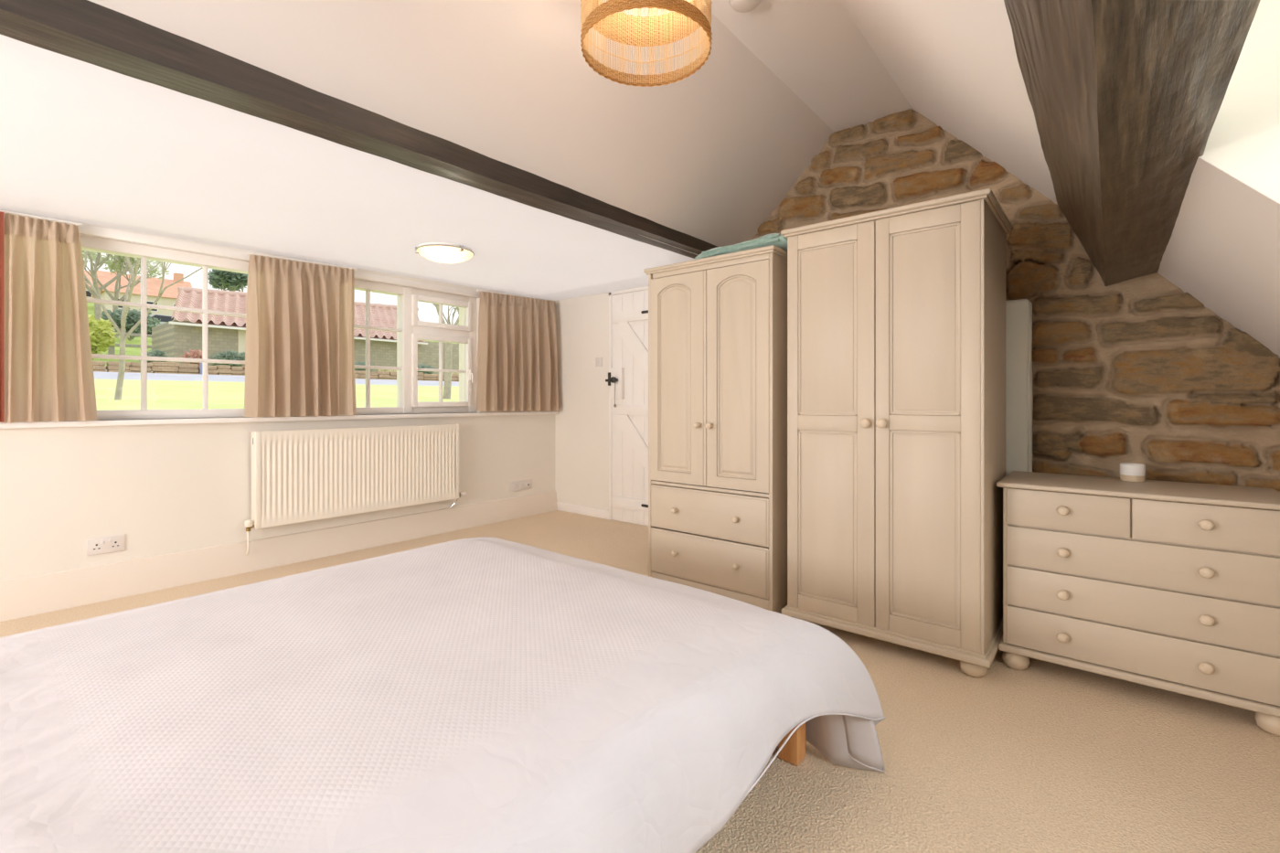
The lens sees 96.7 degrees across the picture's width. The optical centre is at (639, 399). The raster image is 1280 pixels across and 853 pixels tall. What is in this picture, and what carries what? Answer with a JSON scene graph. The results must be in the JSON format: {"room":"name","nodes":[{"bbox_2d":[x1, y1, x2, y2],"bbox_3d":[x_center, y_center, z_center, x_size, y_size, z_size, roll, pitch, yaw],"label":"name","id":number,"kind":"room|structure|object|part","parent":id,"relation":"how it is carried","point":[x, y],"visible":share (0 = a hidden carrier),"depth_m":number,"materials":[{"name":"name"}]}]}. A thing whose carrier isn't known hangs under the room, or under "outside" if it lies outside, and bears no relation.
{"room":"bedroom","nodes":[
{"label":"bedroom","id":0,"kind":"room"},
{"bbox_2d":[0,210,554,581],"bbox_3d":[-2.930,-0.050,3.427,0.320,2.300,6.347,0,0,40],"label":"wall","id":1,"kind":"structure","parent":0,"point":[166,488],"depth_m":3.34,"materials":[{"name":"paint"}]},
{"bbox_2d":[86,534,124,555],"bbox_3d":[-2.949,0.805,3.142,0.014,0.088,0.153,0,0,40],"label":"power socket","id":2,"kind":"object","parent":1,"relation":"attached to","point":[115,543],"visible":1,"depth_m":3.14,"materials":[{"name":"plastic"}]},
{"bbox_2d":[0,209,557,420],"bbox_3d":[-2.306,-0.431,4.004,0.215,1.093,4.430,0,0,40],"label":"window","id":3,"kind":"structure","parent":1,"relation":"in","point":[410,330],"depth_m":4.25,"materials":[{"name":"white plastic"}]},
{"bbox_2d":[0,211,4,422],"bbox_3d":[-3.156,-0.405,2.745,0.018,1.030,0.117,0,0,40],"label":"curtain","id":4,"kind":"object","parent":3,"relation":"hanging from","point":[2,214],"visible":1,"depth_m":2.79,"materials":[{"name":"red fabric"}]},
{"bbox_3d":[-3.295,-0.930,2.687,0.060,0.024,0.940,0,0,40],"label":"curtain rail","id":5,"kind":"part","parent":3,"relation":"part of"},
{"bbox_2d":[4,213,97,422],"bbox_3d":[-3.029,-0.404,2.928,0.106,1.035,0.350,0,0,40],"label":"curtain","id":6,"kind":"object","parent":3,"relation":"hanging from","point":[48,368],"visible":0.98,"depth_m":2.92,"materials":[{"name":"beige fabric"}]},
{"bbox_2d":[244,254,356,416],"bbox_3d":[-2.262,-0.413,3.854,0.106,1.051,0.688,0,0,41],"label":"curtain","id":7,"kind":"object","parent":3,"relation":"hanging from","point":[300,356],"visible":1,"depth_m":3.82,"materials":[{"name":"beige fabric"}]},
{"bbox_3d":[-2.298,-0.938,3.893,0.060,0.036,0.690,0,0,40],"label":"curtain rail","id":8,"kind":"part","parent":3,"relation":"part of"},
{"bbox_3d":[-1.669,-0.720,4.788,0.068,0.250,0.548,0,0,40],"label":"sash","id":9,"kind":"part","parent":3,"relation":"part of","materials":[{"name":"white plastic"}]},
{"bbox_3d":[-1.669,-0.235,4.788,0.068,0.590,0.548,0,0,40],"label":"casement sash","id":10,"kind":"part","parent":3,"relation":"part of","materials":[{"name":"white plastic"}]},
{"bbox_3d":[-1.464,-0.205,4.949,0.042,0.110,0.016,0,0,40],"label":"casement handle","id":11,"kind":"part","parent":3,"relation":"part of","materials":[{"name":"white plastic"}]},
{"bbox_3d":[-1.131,-0.957,5.303,0.060,0.042,0.930,0,0,40],"label":"curtain rail","id":12,"kind":"part","parent":3,"relation":"part of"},
{"bbox_2d":[476,291,558,411],"bbox_3d":[-1.095,-0.427,5.267,0.119,1.075,0.920,0,0,40],"label":"curtain","id":13,"kind":"object","parent":3,"relation":"hanging from","point":[517,360],"visible":1,"depth_m":5.24,"materials":[{"name":"beige fabric"}]},
{"bbox_2d":[0,490,557,621],"bbox_3d":[-2.787,1.005,3.309,0.050,0.190,6.146,0,0,40],"label":"baseboard","id":14,"kind":"structure","parent":1,"relation":"attached to","point":[37,594],"depth_m":3.57,"materials":[{"name":"paint"}]},
{"bbox_2d":[0,411,558,428],"bbox_3d":[-2.267,0.130,3.981,0.115,0.030,4.445,0,0,40],"label":"window ledge","id":15,"kind":"object","parent":1,"relation":"attached to","point":[118,422],"visible":0.85,"depth_m":3.56,"materials":[{"name":"white paint"}]},
{"bbox_2d":[244,424,466,554],"bbox_3d":[-1.999,0.597,4.207,0.116,0.784,1.593,0,0,40],"label":"radiator","id":16,"kind":"object","parent":1,"relation":"attached to","point":[298,475],"visible":1,"depth_m":4.04,"materials":[{"name":"metal"}]},
{"bbox_2d":[251,424,447,432],"bbox_3d":[-2.000,0.208,4.188,0.082,0.006,1.460,0,0,40],"label":"grille","id":17,"kind":"object","parent":16,"relation":"attached to","point":[436,426],"depth_m":4.15,"materials":[{"name":"metal"}]},
{"bbox_2d":[510,479,532,491],"bbox_3d":[-1.121,0.807,5.352,0.014,0.088,0.248,0,0,40],"label":"power socket","id":18,"kind":"object","parent":1,"relation":"attached to","point":[517,485],"visible":1,"depth_m":5.34,"materials":[{"name":"plastic"}]},
{"bbox_2d":[0,0,834,300],"bbox_3d":[-1.772,-1.306,2.482,3.309,0.782,6.367,0,0,40],"label":"ceiling","id":19,"kind":"structure","parent":0,"point":[709,154],"depth_m":2.46,"materials":[{"name":"paint"}]},
{"bbox_2d":[0,0,717,258],"bbox_3d":[-1.207,-0.974,1.722,0.166,0.219,5.715,0,0,40],"label":"ceiling beam","id":20,"kind":"structure","parent":19,"relation":"attached to","point":[83,30],"depth_m":1.75,"materials":[{"name":"brown wood"}]},
{"bbox_2d":[415,242,474,263],"bbox_3d":[-1.250,-0.929,3.662,0.360,0.078,0.354,0,0,40],"label":"ceiling light","id":21,"kind":"object","parent":19,"relation":"attached to","point":[444,252],"visible":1,"depth_m":3.56,"materials":[{"name":"white glass"}]},
{"bbox_3d":[-1.252,-0.961,3.664,0.338,0.015,0.338,0,0,40],"label":"plate","id":22,"kind":"part","parent":21,"relation":"part of","materials":[{"name":"white paint"}]},
{"bbox_2d":[554,286,648,526],"bbox_3d":[-0.226,-0.050,5.258,2.152,2.300,0.120,0,0,40],"label":"wall","id":23,"kind":"structure","parent":0,"point":[581,422],"depth_m":5.45,"materials":[{"name":"paint"}]},
{"bbox_2d":[556,501,608,519],"bbox_3d":[-0.556,1.060,5.444,0.707,0.080,0.014,0,0,40],"label":"baseboard","id":24,"kind":"structure","parent":23,"relation":"attached to","point":[562,506],"depth_m":5.42,"materials":[{"name":"white paint"}]},
{"bbox_2d":[595,357,602,366],"bbox_3d":[-0.384,-0.350,5.301,0.086,0.086,0.014,0,0,40],"label":"light switch","id":25,"kind":"object","parent":23,"relation":"attached to","point":[598,360],"visible":1,"depth_m":5.29,"materials":[{"name":"plastic"}]},
{"bbox_2d":[605,286,648,525],"bbox_3d":[0.013,0.058,4.921,0.837,2.085,0.134,0,0,40],"label":"door","id":26,"kind":"structure","parent":23,"relation":"in","point":[627,380],"depth_m":5.05,"materials":[{"name":"white paint"}]},
{"bbox_2d":[0,510,1279,852],"bbox_3d":[-0.675,1.150,1.562,5.732,0.100,6.347,0,0,40],"label":"floor","id":27,"kind":"structure","parent":0,"point":[1042,757],"depth_m":1.72,"materials":[{"name":"beige carpet"}]},
{"bbox_2d":[643,245,787,613],"bbox_3d":[0.516,0.168,3.279,0.831,1.864,0.604,0,0,40],"label":"wardrobe","id":28,"kind":"object","parent":27,"relation":"on","point":[718,325],"visible":0.91,"depth_m":3.01,"materials":[{"name":"beige paint"}]},
{"bbox_3d":[0.191,0.862,3.183,0.034,0.034,0.041,0,0,40],"label":"knob","id":29,"kind":"part","parent":28,"relation":"part of","materials":[{"name":"beige paint"}]},
{"bbox_3d":[0.191,0.620,3.183,0.034,0.034,0.041,0,0,40],"label":"knob","id":30,"kind":"part","parent":28,"relation":"part of","materials":[{"name":"beige paint"}]},
{"bbox_3d":[0.198,-0.121,3.219,0.236,1.068,0.015,0,0,40],"label":"raised panel","id":31,"kind":"part","parent":28,"relation":"part of","materials":[{"name":"beige paint"}]},
{"bbox_3d":[0.209,-0.116,3.211,0.364,1.168,0.020,0,0,40],"label":"door","id":32,"kind":"part","parent":28,"relation":"part of","materials":[{"name":"beige paint"}]},
{"bbox_3d":[0.311,0.139,3.087,0.034,0.034,0.041,0,0,40],"label":"knob","id":33,"kind":"part","parent":28,"relation":"part of","materials":[{"name":"beige paint"}]},
{"bbox_3d":[0.369,0.141,3.038,0.034,0.034,0.041,0,0,40],"label":"knob","id":34,"kind":"part","parent":28,"relation":"part of","materials":[{"name":"beige paint"}]},
{"bbox_3d":[0.358,0.874,3.087,0.752,0.253,0.023,0,0,40],"label":"drawer","id":35,"kind":"part","parent":28,"relation":"part of","materials":[{"name":"beige paint"}]},
{"bbox_3d":[0.358,0.618,3.087,0.752,0.244,0.023,0,0,40],"label":"drawer","id":36,"kind":"part","parent":28,"relation":"part of","materials":[{"name":"beige paint"}]},
{"bbox_3d":[0.524,-0.748,3.289,0.831,0.032,0.580,0,0,40],"label":"cornice","id":37,"kind":"part","parent":28,"relation":"part of","materials":[{"name":"beige paint"}]},
{"bbox_3d":[0.491,0.862,2.935,0.034,0.034,0.041,0,0,40],"label":"knob","id":38,"kind":"part","parent":28,"relation":"part of","materials":[{"name":"beige paint"}]},
{"bbox_3d":[0.491,0.620,2.935,0.034,0.034,0.041,0,0,40],"label":"knob","id":39,"kind":"part","parent":28,"relation":"part of","materials":[{"name":"beige paint"}]},
{"bbox_3d":[0.505,-0.119,2.965,0.240,1.064,0.015,0,0,40],"label":"raised panel","id":40,"kind":"part","parent":28,"relation":"part of","materials":[{"name":"beige paint"}]},
{"bbox_3d":[0.508,-0.116,2.963,0.366,1.168,0.020,0,0,40],"label":"door","id":41,"kind":"part","parent":28,"relation":"part of","materials":[{"name":"beige paint"}]},
{"bbox_2d":[694,233,787,259],"bbox_3d":[0.659,-0.816,3.189,0.580,0.098,0.495,0,0,40],"label":"quilt","id":42,"kind":"object","parent":28,"relation":"on","point":[777,240],"visible":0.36,"depth_m":2.95,"materials":[{"name":"teal fabric"}]},
{"bbox_2d":[778,722,805,765],"bbox_3d":[-0.797,0.875,1.390,1.580,0.450,2.227,0,0,40],"label":"bed","id":43,"kind":"object","parent":27,"relation":"on","point":[794,751],"visible":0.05,"depth_m":1.72,"materials":[{"name":"orange wood"}]},
{"bbox_2d":[0,536,885,852],"bbox_3d":[-0.829,0.836,1.288,1.900,0.525,2.683,0,0,40],"label":"bedspread","id":44,"kind":"object","parent":43,"relation":"on","point":[472,695],"visible":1,"depth_m":1.17,"materials":[{"name":"white fabric"}]},
{"bbox_2d":[780,188,1013,677],"bbox_3d":[1.210,0.142,2.701,0.871,1.915,0.655,0,0,40],"label":"wardrobe","id":45,"kind":"object","parent":27,"relation":"on","point":[896,316],"visible":0.91,"depth_m":2.43,"materials":[{"name":"beige paint"}]},
{"bbox_3d":[0.865,-0.320,2.627,0.288,0.796,0.012,0,0,40],"label":"panel","id":46,"kind":"part","parent":45,"relation":"part of","materials":[{"name":"beige paint"}]},
{"bbox_3d":[0.865,0.536,2.627,0.288,0.792,0.012,0,0,40],"label":"panel","id":47,"kind":"part","parent":45,"relation":"part of","materials":[{"name":"beige paint"}]},
{"bbox_3d":[0.874,0.107,2.622,0.406,1.778,0.022,0,0,40],"label":"door","id":48,"kind":"part","parent":45,"relation":"part of","materials":[{"name":"beige paint"}]},
{"bbox_3d":[0.985,0.103,2.489,0.044,0.044,0.041,0,0,40],"label":"knob","id":49,"kind":"part","parent":45,"relation":"part of","materials":[{"name":"beige paint"}]},
{"bbox_3d":[1.038,0.102,2.445,0.044,0.044,0.041,0,0,40],"label":"knob","id":50,"kind":"part","parent":45,"relation":"part of","materials":[{"name":"beige paint"}]},
{"bbox_3d":[1.215,-0.799,2.707,0.871,0.031,0.640,0,0,40],"label":"cornice","id":51,"kind":"part","parent":45,"relation":"part of","materials":[{"name":"beige paint"}]},
{"bbox_3d":[1.182,-0.323,2.365,0.280,0.786,0.012,0,0,40],"label":"panel","id":52,"kind":"part","parent":45,"relation":"part of","materials":[{"name":"beige paint"}]},
{"bbox_3d":[1.182,0.527,2.365,0.280,0.802,0.012,0,0,40],"label":"panel","id":53,"kind":"part","parent":45,"relation":"part of","materials":[{"name":"beige paint"}]},
{"bbox_3d":[1.187,0.107,2.363,0.398,1.778,0.022,0,0,40],"label":"door","id":54,"kind":"part","parent":45,"relation":"part of","materials":[{"name":"beige paint"}]},
{"bbox_2d":[1005,298,1033,475],"bbox_3d":[1.589,0.309,2.949,0.735,1.574,0.126,0,0,40],"label":"mirror","id":55,"kind":"object","parent":27,"relation":"on","point":[1018,313],"visible":0.23,"depth_m":2.70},
{"bbox_2d":[996,470,1279,736],"bbox_3d":[1.932,0.719,2.241,0.844,0.762,0.507,0,0,40],"label":"dresser","id":56,"kind":"object","parent":27,"relation":"on","point":[1166,585],"visible":1,"depth_m":2.06,"materials":[{"name":"beige paint"}]},
{"bbox_3d":[1.628,0.915,2.191,0.038,0.038,0.041,0,0,40],"label":"knob","id":57,"kind":"part","parent":56,"relation":"part of","materials":[{"name":"beige paint"}]},
{"bbox_3d":[1.628,0.751,2.191,0.038,0.038,0.041,0,0,40],"label":"knob","id":58,"kind":"part","parent":56,"relation":"part of","materials":[{"name":"beige paint"}]},
{"bbox_3d":[1.628,0.590,2.191,0.038,0.038,0.041,0,0,40],"label":"knob","id":59,"kind":"part","parent":56,"relation":"part of","materials":[{"name":"beige paint"}]},
{"bbox_3d":[1.628,0.427,2.191,0.038,0.038,0.041,0,0,40],"label":"knob","id":60,"kind":"part","parent":56,"relation":"part of","materials":[{"name":"beige paint"}]},
{"bbox_3d":[1.781,0.435,2.366,0.383,0.146,0.424,0,0,40],"label":"drawer","id":61,"kind":"part","parent":56,"relation":"part of","materials":[{"name":"beige paint"}]},
{"bbox_2d":[1120,462,1145,481],"bbox_3d":[2.046,0.303,2.363,0.082,0.070,0.082,0,0,40],"label":"pot","id":62,"kind":"object","parent":56,"relation":"on","point":[1128,472],"visible":1,"depth_m":2.33,"materials":[{"name":"white ceramic"}]},
{"bbox_3d":[1.932,0.919,2.241,0.775,0.155,0.424,0,0,40],"label":"drawer","id":63,"kind":"part","parent":56,"relation":"part of","materials":[{"name":"beige paint"}]},
{"bbox_3d":[1.932,0.757,2.241,0.775,0.154,0.424,0,0,40],"label":"drawer","id":64,"kind":"part","parent":56,"relation":"part of","materials":[{"name":"beige paint"}]},
{"bbox_3d":[1.932,0.594,2.241,0.775,0.156,0.424,0,0,40],"label":"drawer","id":65,"kind":"part","parent":56,"relation":"part of","materials":[{"name":"beige paint"}]},
{"bbox_3d":[2.081,0.435,2.117,0.387,0.146,0.424,0,0,40],"label":"drawer","id":66,"kind":"part","parent":56,"relation":"part of","materials":[{"name":"beige paint"}]},
{"bbox_3d":[1.931,0.915,1.940,0.038,0.038,0.041,0,0,40],"label":"knob","id":67,"kind":"part","parent":56,"relation":"part of","materials":[{"name":"beige paint"}]},
{"bbox_3d":[1.931,0.751,1.940,0.038,0.038,0.041,0,0,40],"label":"knob","id":68,"kind":"part","parent":56,"relation":"part of","materials":[{"name":"beige paint"}]},
{"bbox_3d":[1.931,0.590,1.940,0.038,0.038,0.041,0,0,40],"label":"knob","id":69,"kind":"part","parent":56,"relation":"part of","materials":[{"name":"beige paint"}]},
{"bbox_3d":[1.931,0.427,1.940,0.038,0.038,0.041,0,0,40],"label":"knob","id":70,"kind":"part","parent":56,"relation":"part of","materials":[{"name":"beige paint"}]},
{"bbox_2d":[711,0,914,132],"bbox_3d":[-0.436,-1.675,1.153,0.444,0.103,6.020,0,0,40],"label":"ceiling","id":71,"kind":"structure","parent":0,"point":[815,48],"depth_m":2.69,"materials":[{"name":"paint"}]},
{"bbox_2d":[580,0,712,86],"bbox_3d":[0.019,-1.338,1.717,0.394,0.576,0.394,0,0,-18],"label":"pendant lamp","id":72,"kind":"object","parent":71,"relation":"hanging from","point":[688,16],"visible":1,"depth_m":1.87,"materials":[{"name":"wicker"}]},
{"bbox_2d":[728,0,761,12],"bbox_3d":[0.423,-1.604,2.284,0.132,0.043,0.132,0,0,40],"label":"smoke detector","id":73,"kind":"object","parent":71,"relation":"attached to","point":[739,5],"visible":1,"depth_m":2.29,"materials":[{"name":"plastic"}]},
{"bbox_2d":[839,0,1057,203],"bbox_3d":[0.134,-1.153,0.681,1.038,1.078,6.020,0,0,40],"label":"ceiling","id":74,"kind":"structure","parent":0,"point":[955,63],"depth_m":2.13,"materials":[{"name":"paint"}]},
{"bbox_2d":[1003,0,1260,286],"bbox_3d":[0.341,-0.763,0.439,0.370,0.479,5.710,0,0,40],"label":"ceiling beam","id":75,"kind":"structure","parent":74,"relation":"attached to","point":[1125,97],"depth_m":1.14,"materials":[{"name":"brown wood"}]},
{"bbox_2d":[751,108,1279,491],"bbox_3d":[1.817,-0.277,3.106,3.760,2.754,0.338,0,0,40],"label":"stone wall","id":76,"kind":"structure","parent":0,"point":[1138,369],"depth_m":2.68,"materials":[{"name":"stone"}]},
{"bbox_2d":[1157,157,1279,358],"bbox_3d":[0.946,-0.041,0.009,1.215,1.306,6.020,0,0,40],"label":"ceiling","id":77,"kind":"structure","parent":0,"point":[1222,250],"depth_m":1.73,"materials":[{"name":"paint"}]},
{"bbox_2d":[1198,0,1279,203],"bbox_3d":[1.185,-0.243,0.323,1.185,1.815,1.868,0,0,40],"label":"skylight","id":78,"kind":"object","parent":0,"point":[1243,142],"depth_m":1.27,"materials":[{"name":"paint"}]},
{"label":"outside","id":79,"kind":"structure","parent":0,"visible":0},
{"bbox_2d":[86,302,457,378],"bbox_3d":[-34.001,-7.325,60.574,90.380,13.150,110.000,0,0,40],"label":"grass bank","id":80,"kind":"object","parent":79,"point":[129,351],"visible":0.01,"depth_m":26.43,"materials":[{"name":"green plant"}]},
{"bbox_2d":[87,314,117,359],"bbox_3d":[-18.872,-2.138,19.532,1.490,1.543,1.484,0,0,40],"label":"shrub","id":81,"kind":"object","parent":80,"relation":"on","point":[101,336],"visible":0.51,"depth_m":19.48,"materials":[{"name":"green plant"}]},
{"bbox_2d":[84,269,122,298],"bbox_3d":[-57.123,-11.895,59.914,5.100,4.390,5.600,0,0,28],"label":"house","id":82,"kind":"structure","parent":80,"relation":"on","point":[88,293],"depth_m":57.93,"materials":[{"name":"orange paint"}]},
{"bbox_3d":[-55.890,-10.690,57.365,0.020,0.560,0.840,0,0,28],"label":"pane","id":83,"kind":"part","parent":82,"relation":"part of","materials":[{"name":"black glass"}]},
{"bbox_2d":[85,251,140,325],"bbox_3d":[-26.645,-6.058,27.834,4.695,6.915,4.728,0,0,-19],"label":"tree","id":84,"kind":"object","parent":80,"relation":"on","point":[93,272],"visible":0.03,"depth_m":27.63,"materials":[{"name":"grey plant"}]},
{"bbox_2d":[82,250,170,338],"bbox_3d":[-30.750,-6.556,33.383,3.601,6.113,5.072,0,0,40],"label":"tree","id":85,"kind":"object","parent":80,"relation":"on","point":[117,264],"visible":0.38,"depth_m":33.40,"materials":[{"name":"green plant"}]},
{"bbox_2d":[107,328,151,354],"bbox_3d":[-19.741,-2.175,23.171,0.220,1.250,5.900,0,0,40],"label":"fence","id":86,"kind":"object","parent":80,"relation":"on","point":[112,350],"visible":0.02,"depth_m":22.40,"materials":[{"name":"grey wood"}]},
{"bbox_3d":[-20.598,-2.175,22.166,0.180,1.250,0.180,0,0,40],"label":"post","id":87,"kind":"part","parent":86,"relation":"part of","materials":[{"name":"grey wood"}]},
{"bbox_3d":[-19.675,-2.130,23.116,0.050,0.120,5.900,0,0,40],"label":"rail","id":88,"kind":"part","parent":86,"relation":"part of","materials":[{"name":"grey wood"}]},
{"bbox_3d":[-19.675,-2.570,23.116,0.050,0.120,5.900,0,0,40],"label":"rail","id":89,"kind":"part","parent":86,"relation":"part of","materials":[{"name":"grey wood"}]},
{"bbox_2d":[101,306,161,341],"bbox_3d":[-28.371,-4.228,31.603,1.914,1.932,2.857,0,0,40],"label":"shrub","id":90,"kind":"object","parent":80,"relation":"on","point":[133,316],"visible":0.52,"depth_m":31.36,"materials":[{"name":"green plant"}]},
{"bbox_2d":[91,270,191,315],"bbox_3d":[-48.213,-10.100,55.459,5.600,5.200,7.000,0,0,40],"label":"house","id":91,"kind":"structure","parent":80,"relation":"on","point":[169,297],"depth_m":54.08,"materials":[{"name":"white paint"}]},
{"bbox_3d":[-46.256,-8.820,53.840,0.020,0.800,0.840,0,0,40],"label":"pane","id":92,"kind":"part","parent":91,"relation":"part of","materials":[{"name":"glass"}]},
{"bbox_2d":[138,349,169,362],"bbox_3d":[-15.348,-1.255,18.004,0.741,0.679,0.772,0,0,40],"label":"shrub","id":93,"kind":"object","parent":80,"relation":"on","point":[156,353],"visible":0.39,"depth_m":17.91,"materials":[{"name":"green plant"}]},
{"bbox_2d":[147,314,173,334],"bbox_3d":[-32.343,-4.985,39.344,1.680,1.449,4.088,0,0,34],"label":"car","id":94,"kind":"object","parent":80,"relation":"on","point":[164,318],"visible":0.04,"depth_m":38.23,"materials":[{"name":"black metal"}]},
{"bbox_2d":[180,349,202,365],"bbox_3d":[-14.291,-1.269,18.210,0.632,0.704,0.723,0,0,40],"label":"shrub","id":95,"kind":"object","parent":80,"relation":"on","point":[191,355],"visible":0.42,"depth_m":18.12,"materials":[{"name":"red plant"}]},
{"bbox_2d":[201,268,247,291],"bbox_3d":[-36.449,-8.895,50.427,5.930,7.190,3.807,0,0,40],"label":"tree","id":96,"kind":"object","parent":80,"relation":"on","point":[222,280],"visible":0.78,"depth_m":49.23,"materials":[{"name":"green plant"}]},
{"bbox_2d":[209,350,245,366],"bbox_3d":[-13.749,-1.262,19.178,0.774,0.802,1.295,0,0,40],"label":"shrub","id":97,"kind":"object","parent":80,"relation":"on","point":[231,356],"visible":0.58,"depth_m":19.01,"materials":[{"name":"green plant"}]},
{"bbox_2d":[92,361,458,381],"bbox_3d":[-6.170,-0.823,23.564,0.350,0.406,32.502,0,0,40],"label":"wall","id":98,"kind":"structure","parent":80,"relation":"on","point":[169,368],"depth_m":15.80,"materials":[{"name":"stone"}]},
{"bbox_2d":[151,287,458,374],"bbox_3d":[-11.724,-2.781,26.052,4.120,3.322,16.200,0,0,40],"label":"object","id":99,"kind":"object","parent":80,"relation":"on","point":[178,336],"visible":0.36,"depth_m":20.59,"materials":[{"name":"stone"}]},
{"bbox_3d":[-14.122,-1.810,20.573,0.050,1.380,0.700,0,0,40],"label":"door","id":100,"kind":"part","parent":99,"relation":"part of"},
{"bbox_2d":[354,361,374,372],"bbox_3d":[-10.815,-1.172,21.909,0.762,0.630,1.330,0,0,40],"label":"shrub","id":101,"kind":"object","parent":80,"relation":"on","point":[363,363],"visible":0.18,"depth_m":21.84,"materials":[{"name":"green plant"}]},
{"bbox_2d":[377,369,396,372],"bbox_3d":[-9.455,-1.030,21.437,0.802,0.464,0.780,0,0,11],"label":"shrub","id":102,"kind":"object","parent":80,"relation":"on","point":[389,370],"visible":0.27,"depth_m":21.25,"materials":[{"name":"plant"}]},
{"bbox_2d":[417,362,437,373],"bbox_3d":[-8.786,-1.154,22.952,0.791,0.613,1.188,0,0,40],"label":"shrub","id":103,"kind":"object","parent":80,"relation":"on","point":[421,366],"visible":0.41,"depth_m":22.90,"materials":[{"name":"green plant"}]},
{"bbox_2d":[432,303,457,324],"bbox_3d":[-10.325,-4.495,34.069,3.004,5.790,4.630,0,0,40],"label":"tree","id":104,"kind":"object","parent":80,"relation":"on","point":[447,320],"visible":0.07,"depth_m":33.37,"materials":[{"name":"grey plant"}]},
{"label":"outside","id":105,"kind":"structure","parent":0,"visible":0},
{"bbox_2d":[93,371,458,386],"bbox_3d":[-4.799,-0.560,22.140,3.580,0.280,52.000,0,0,40],"label":"lane","id":106,"kind":"structure","parent":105,"point":[97,375],"depth_m":14.24,"materials":[{"name":"grey asphalt"}]},
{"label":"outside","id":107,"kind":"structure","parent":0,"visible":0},
{"bbox_2d":[94,379,458,410],"bbox_3d":[-0.932,0.065,15.047,11.380,0.970,46.000,0,0,40],"label":"lawn","id":108,"kind":"structure","parent":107,"point":[161,394],"depth_m":9.36,"materials":[{"name":"green plant"}]},
{"bbox_2d":[83,250,202,399],"bbox_3d":[-6.456,-1.716,7.278,2.201,3.678,1.844,0,0,-5],"label":"tree","id":109,"kind":"object","parent":108,"relation":"on","point":[122,336],"visible":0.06,"depth_m":7.44,"materials":[{"name":"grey plant"}]},
{"bbox_2d":[433,303,458,398],"bbox_3d":[-3.600,-1.414,11.421,1.701,3.036,1.706,0,0,-6],"label":"tree","id":110,"kind":"object","parent":108,"relation":"on","point":[447,387],"visible":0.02,"depth_m":11.31,"materials":[{"name":"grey plant"}]}
]}

